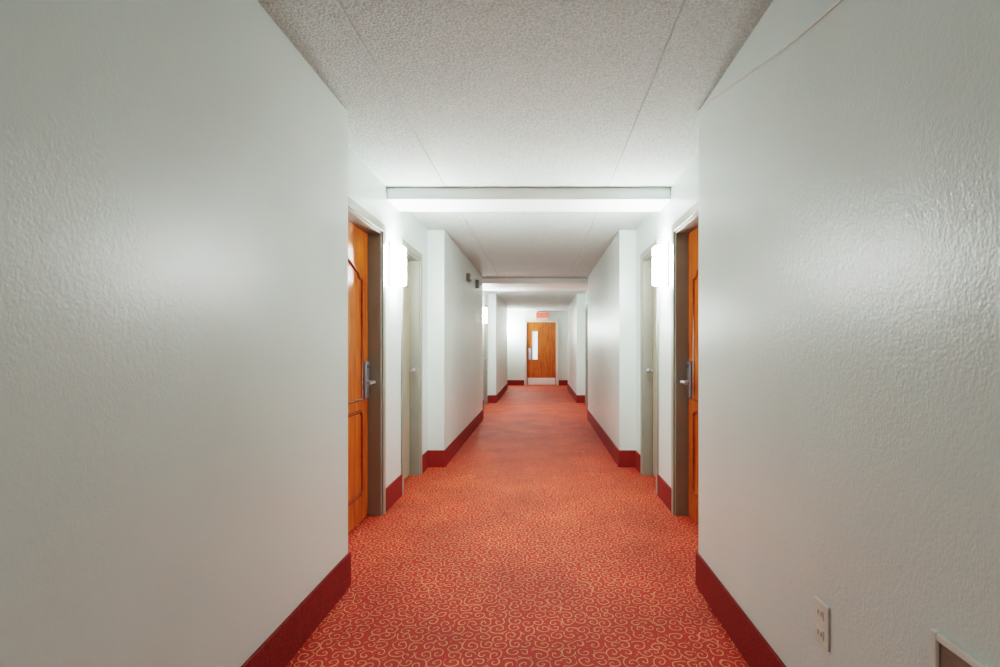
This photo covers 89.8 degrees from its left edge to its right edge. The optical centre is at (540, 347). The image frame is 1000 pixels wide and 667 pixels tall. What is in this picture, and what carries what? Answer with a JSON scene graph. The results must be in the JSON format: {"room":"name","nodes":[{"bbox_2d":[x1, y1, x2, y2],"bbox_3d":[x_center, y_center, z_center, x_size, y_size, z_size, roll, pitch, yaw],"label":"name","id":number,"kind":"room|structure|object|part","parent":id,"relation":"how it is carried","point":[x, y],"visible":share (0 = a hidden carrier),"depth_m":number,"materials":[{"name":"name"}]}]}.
{"room":"hotel corridor","nodes":[
{"label":"hotel corridor","id":0,"kind":"room"},
{"bbox_2d":[0,0,506,666],"bbox_3d":[-1.196,0.005,5.850,0.468,2.370,20.100,0,0,0],"label":"wall","id":1,"kind":"structure","parent":0,"point":[177,178],"depth_m":1.32,"materials":[{"name":"paint"}]},
{"bbox_2d":[348,221,367,532],"bbox_3d":[-1.242,0.186,3.080,0.045,1.984,0.914,0,0,0],"label":"door leaf","id":2,"kind":"structure","parent":1,"relation":"in","point":[357,238],"depth_m":3.31,"materials":[{"name":"brown wood"}]},
{"bbox_2d":[348,257,362,403],"bbox_3d":[-1.218,-0.114,3.080,0.022,0.943,0.669,0,0,0],"label":"molding","id":3,"kind":"structure","parent":2,"relation":"attached to","point":[349,259],"depth_m":3.40,"materials":[{"name":"brown wood"}]},
{"bbox_2d":[348,410,362,505],"bbox_3d":[-1.218,0.710,3.080,0.022,0.581,0.675,0,0,0],"label":"molding","id":4,"kind":"structure","parent":2,"relation":"attached to","point":[359,411],"depth_m":3.40,"materials":[{"name":"brown wood"}]},
{"bbox_2d":[363,361,368,398],"bbox_3d":[-1.209,0.220,3.472,0.022,0.260,0.070,0,0,0],"label":"lock plate","id":5,"kind":"object","parent":2,"relation":"attached to","point":[365,363],"visible":1,"depth_m":3.44,"materials":[{"name":"metal"}]},
{"bbox_2d":[367,380,375,384],"bbox_3d":[-1.168,0.235,3.417,0.064,0.028,0.133,0,0,0],"label":"lever","id":6,"kind":"object","parent":5,"relation":"attached to","point":[369,382],"visible":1,"depth_m":3.39,"materials":[{"name":"metal"}]},
{"bbox_2d":[348,196,385,515],"bbox_3d":[-1.202,0.152,3.080,0.167,2.075,1.070,0,0,0],"label":"frame","id":7,"kind":"object","parent":1,"relation":"attached to","point":[358,216],"visible":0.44,"depth_m":3.54,"materials":[{"name":"beige paint"}]},
{"bbox_2d":[241,383,507,666],"bbox_3d":[-1.040,1.106,5.844,0.180,0.168,20.088,0,0,0],"label":"baseboard","id":8,"kind":"structure","parent":1,"relation":"attached to","point":[281,646],"depth_m":2.17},
{"bbox_2d":[389,242,406,287],"bbox_3d":[-1.083,-0.630,3.830,0.094,0.320,0.220,0,0,0],"label":"wall sconce","id":9,"kind":"object","parent":1,"relation":"attached to","point":[397,253],"visible":1,"depth_m":3.74,"materials":[{"name":"white glass"}]},
{"bbox_2d":[404,260,408,478],"bbox_3d":[-1.242,0.186,4.390,0.045,1.984,0.534,0,0,0],"label":"door leaf","id":10,"kind":"structure","parent":1,"relation":"in","point":[406,287],"depth_m":4.55,"materials":[{"name":"paint"}]},
{"bbox_2d":[401,239,421,494],"bbox_3d":[-1.202,0.152,4.390,0.167,2.075,0.690,0,0,0],"label":"frame","id":11,"kind":"object","parent":1,"relation":"attached to","point":[414,257],"visible":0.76,"depth_m":4.66,"materials":[{"name":"beige paint"}]},
{"bbox_2d":[466,273,472,281],"bbox_3d":[-0.927,-0.920,6.550,0.070,0.100,0.160,0,0,0],"label":"fire alarm strobe","id":12,"kind":"object","parent":1,"relation":"attached to","point":[469,277],"visible":1,"depth_m":6.47,"materials":[{"name":"white plastic"}]},
{"bbox_2d":[475,280,480,288],"bbox_3d":[-0.927,-0.950,7.450,0.070,0.120,0.130,0,0,0],"label":"fire alarm horn","id":13,"kind":"object","parent":1,"relation":"attached to","point":[477,283],"visible":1,"depth_m":7.39,"materials":[{"name":"white plastic"}]},
{"bbox_2d":[483,308,486,322],"bbox_3d":[-1.083,-0.630,9.660,0.094,0.320,0.220,0,0,0],"label":"wall sconce","id":14,"kind":"object","parent":1,"relation":"attached to","point":[484,309],"visible":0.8,"depth_m":9.57,"materials":[{"name":"white glass"}]},
{"bbox_2d":[483,303,487,404],"bbox_3d":[-1.202,0.152,10.220,0.167,2.075,0.690,0,0,0],"label":"frame","id":15,"kind":"object","parent":1,"relation":"attached to","point":[485,325],"visible":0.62,"depth_m":10.49,"materials":[{"name":"beige paint"}]},
{"bbox_2d":[387,187,670,211],"bbox_3d":[-0.086,-1.135,3.835,2.087,0.090,0.330,0,0,0],"label":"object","id":16,"kind":"structure","parent":1,"relation":"attached to","point":[404,199],"depth_m":3.68,"materials":[{"name":"paint"}]},
{"bbox_2d":[483,278,587,290],"bbox_3d":[-0.086,-1.135,8.975,2.087,0.090,1.050,0,0,0],"label":"trim","id":17,"kind":"structure","parent":1,"relation":"attached to","point":[489,284],"depth_m":8.58,"materials":[{"name":"paint"}]},
{"bbox_2d":[257,0,772,310],"bbox_3d":[-0.086,-1.240,5.875,2.687,0.120,20.450,0,0,0],"label":"ceiling","id":18,"kind":"structure","parent":0,"point":[434,93],"depth_m":2.34,"materials":[{"name":"paint"}]},
{"bbox_2d":[286,385,748,666],"bbox_3d":[-0.086,1.240,5.875,2.687,0.100,20.450,0,0,0],"label":"floor","id":19,"kind":"structure","parent":0,"point":[531,546],"depth_m":2.73,"materials":[{"name":"carpet"}]},
{"bbox_2d":[507,311,567,379],"bbox_3d":[-0.086,0.005,16.000,2.687,2.370,0.200,0,0,0],"label":"wall","id":20,"kind":"structure","parent":0,"point":[515,319],"depth_m":15.90,"materials":[{"name":"paint"}]},
{"bbox_2d":[507,380,567,384],"bbox_3d":[-0.086,1.106,15.894,2.087,0.168,0.012,0,0,0],"label":"baseboard","id":21,"kind":"structure","parent":20,"relation":"attached to","point":[510,382],"depth_m":15.89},
{"bbox_2d":[527,322,555,384],"bbox_3d":[0.030,0.181,15.953,0.914,1.994,0.045,0,0,0],"label":"door leaf","id":22,"kind":"structure","parent":20,"relation":"in","point":[545,366],"depth_m":15.93,"materials":[{"name":"brown wood"}]},
{"bbox_2d":[532,331,537,359],"bbox_3d":[-0.217,-0.080,15.929,0.272,0.916,0.066,0,0,-11],"label":"door window","id":23,"kind":"structure","parent":22,"relation":"attached to","point":[532,331],"depth_m":15.95,"materials":[{"name":"glass"}]},
{"bbox_3d":[-0.175,-0.080,15.952,0.150,0.880,0.008,0,0,0],"label":"viewing panel glass","id":24,"kind":"part","parent":23,"relation":"part of","materials":[{"name":"glass"}]},
{"bbox_2d":[528,378,554,384],"bbox_3d":[0.030,1.060,15.928,0.880,0.220,0.004,0,0,0],"label":"kick plate","id":25,"kind":"object","parent":22,"relation":"attached to","point":[531,381],"visible":1,"depth_m":15.93,"materials":[{"name":"metal"}]},
{"bbox_2d":[524,320,558,384],"bbox_3d":[0.030,0.145,15.957,1.090,2.090,0.145,0,0,0],"label":"frame","id":26,"kind":"object","parent":20,"relation":"attached to","point":[525,321],"visible":0.96,"depth_m":15.88,"materials":[{"name":"paint"}]},
{"bbox_2d":[536,312,548,318],"bbox_3d":[0.055,-1.030,15.866,0.410,0.220,0.069,0,0,0],"label":"exit sign","id":27,"kind":"object","parent":20,"relation":"attached to","point":[539,315],"visible":1,"depth_m":15.83,"materials":[{"name":"white plastic"}]},
{"bbox_2d":[568,0,999,666],"bbox_3d":[1.024,0.005,5.850,0.467,2.370,20.100,0,0,0],"label":"wall","id":28,"kind":"structure","parent":0,"point":[846,188],"depth_m":1.32,"materials":[{"name":"white paint"}]},
{"bbox_2d":[585,304,587,404],"bbox_3d":[1.028,0.152,10.220,0.167,2.075,0.690,0,0,0],"label":"frame","id":29,"kind":"object","parent":28,"relation":"attached to","point":[586,306],"visible":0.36,"depth_m":10.49,"materials":[{"name":"beige paint"}]},
{"bbox_2d":[640,239,658,493],"bbox_3d":[1.028,0.152,4.390,0.167,2.075,0.690,0,0,0],"label":"frame","id":30,"kind":"object","parent":28,"relation":"attached to","point":[646,287],"visible":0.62,"depth_m":4.66,"materials":[{"name":"beige paint"}]},
{"bbox_2d":[653,286,655,476],"bbox_3d":[1.069,0.186,4.390,0.045,1.984,0.534,0,0,0],"label":"door leaf","id":31,"kind":"structure","parent":28,"relation":"in","point":[654,287],"depth_m":4.59,"materials":[{"name":"paint"}]},
{"bbox_2d":[652,242,668,287],"bbox_3d":[0.910,-0.630,3.830,0.094,0.320,0.220,0,0,0],"label":"wall sconce","id":32,"kind":"object","parent":28,"relation":"attached to","point":[660,253],"visible":1,"depth_m":3.74,"materials":[{"name":"white glass"}]},
{"bbox_2d":[567,383,785,666],"bbox_3d":[0.868,1.106,5.844,0.179,0.168,20.088,0,0,0],"label":"baseboard","id":33,"kind":"structure","parent":28,"relation":"attached to","point":[756,651],"depth_m":2.17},
{"bbox_2d":[671,201,697,515],"bbox_3d":[1.028,0.152,3.080,0.167,2.075,1.070,0,0,0],"label":"frame","id":34,"kind":"object","parent":28,"relation":"attached to","point":[688,222],"visible":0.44,"depth_m":3.54,"materials":[{"name":"beige paint"}]},
{"bbox_2d":[689,227,697,523],"bbox_3d":[1.069,0.186,3.080,0.045,1.984,0.914,0,0,0],"label":"door leaf","id":35,"kind":"structure","parent":28,"relation":"in","point":[693,236],"depth_m":3.40,"materials":[{"name":"brown wood"}]},
{"bbox_2d":[687,361,691,398],"bbox_3d":[1.036,0.220,3.472,0.022,0.260,0.070,0,0,0],"label":"lock plate","id":36,"kind":"object","parent":35,"relation":"attached to","point":[689,370],"visible":0.9,"depth_m":3.44,"materials":[{"name":"metal"}]},
{"bbox_2d":[680,380,688,384],"bbox_3d":[0.995,0.235,3.417,0.064,0.028,0.133,0,0,0],"label":"lever","id":37,"kind":"object","parent":36,"relation":"attached to","point":[685,382],"visible":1,"depth_m":3.40,"materials":[{"name":"metal"}]},
{"bbox_2d":[692,269,697,401],"bbox_3d":[1.045,-0.114,3.080,0.022,0.943,0.669,0,0,0],"label":"molding","id":38,"kind":"structure","parent":35,"relation":"attached to","point":[696,274],"depth_m":3.40,"materials":[{"name":"brown wood"}]},
{"bbox_2d":[692,410,697,498],"bbox_3d":[1.045,0.710,3.080,0.022,0.581,0.675,0,0,0],"label":"molding","id":39,"kind":"structure","parent":35,"relation":"attached to","point":[694,411],"depth_m":3.40,"materials":[{"name":"brown wood"}]},
{"bbox_2d":[697,0,841,112],"bbox_3d":[0.786,-1.038,0.947,0.008,0.284,3.097,0,0,0],"label":"wire","id":40,"kind":"object","parent":28,"relation":"attached to","point":[838,1],"visible":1,"depth_m":1.62,"materials":[{"name":"white plastic"}]},
{"bbox_2d":[814,596,829,651],"bbox_3d":[0.785,0.770,1.400,0.009,0.120,0.072,0,0,0],"label":"power outlet","id":41,"kind":"object","parent":28,"relation":"attached to","point":[821,611],"visible":1,"depth_m":1.39,"materials":[{"name":"white plastic"}]},
{"bbox_2d":[816,605,823,620],"bbox_3d":[0.783,0.742,1.400,0.002,0.028,0.034,0,0,0],"label":"socket","id":42,"kind":"object","parent":41,"relation":"attached to","point":[819,608],"depth_m":1.40,"materials":[{"name":"white plastic"}]},
{"bbox_2d":[816,625,823,640],"bbox_3d":[0.783,0.798,1.400,0.002,0.028,0.034,0,0,0],"label":"socket","id":43,"kind":"object","parent":41,"relation":"attached to","point":[819,628],"depth_m":1.40,"materials":[{"name":"white plastic"}]},
{"bbox_2d":[930,629,988,666],"bbox_3d":[0.784,0.725,0.800,0.012,0.330,0.400,0,0,0],"label":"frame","id":44,"kind":"object","parent":28,"relation":"attached to","point":[936,637],"visible":1,"depth_m":0.96,"materials":[{"name":"white plastic"}]},
{"bbox_2d":[939,643,971,666],"bbox_3d":[0.787,0.725,0.800,0.006,0.298,0.368,0,0,0],"label":"panel leaf","id":45,"kind":"object","parent":44,"relation":"attached to","point":[947,658],"visible":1,"depth_m":0.96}
]}

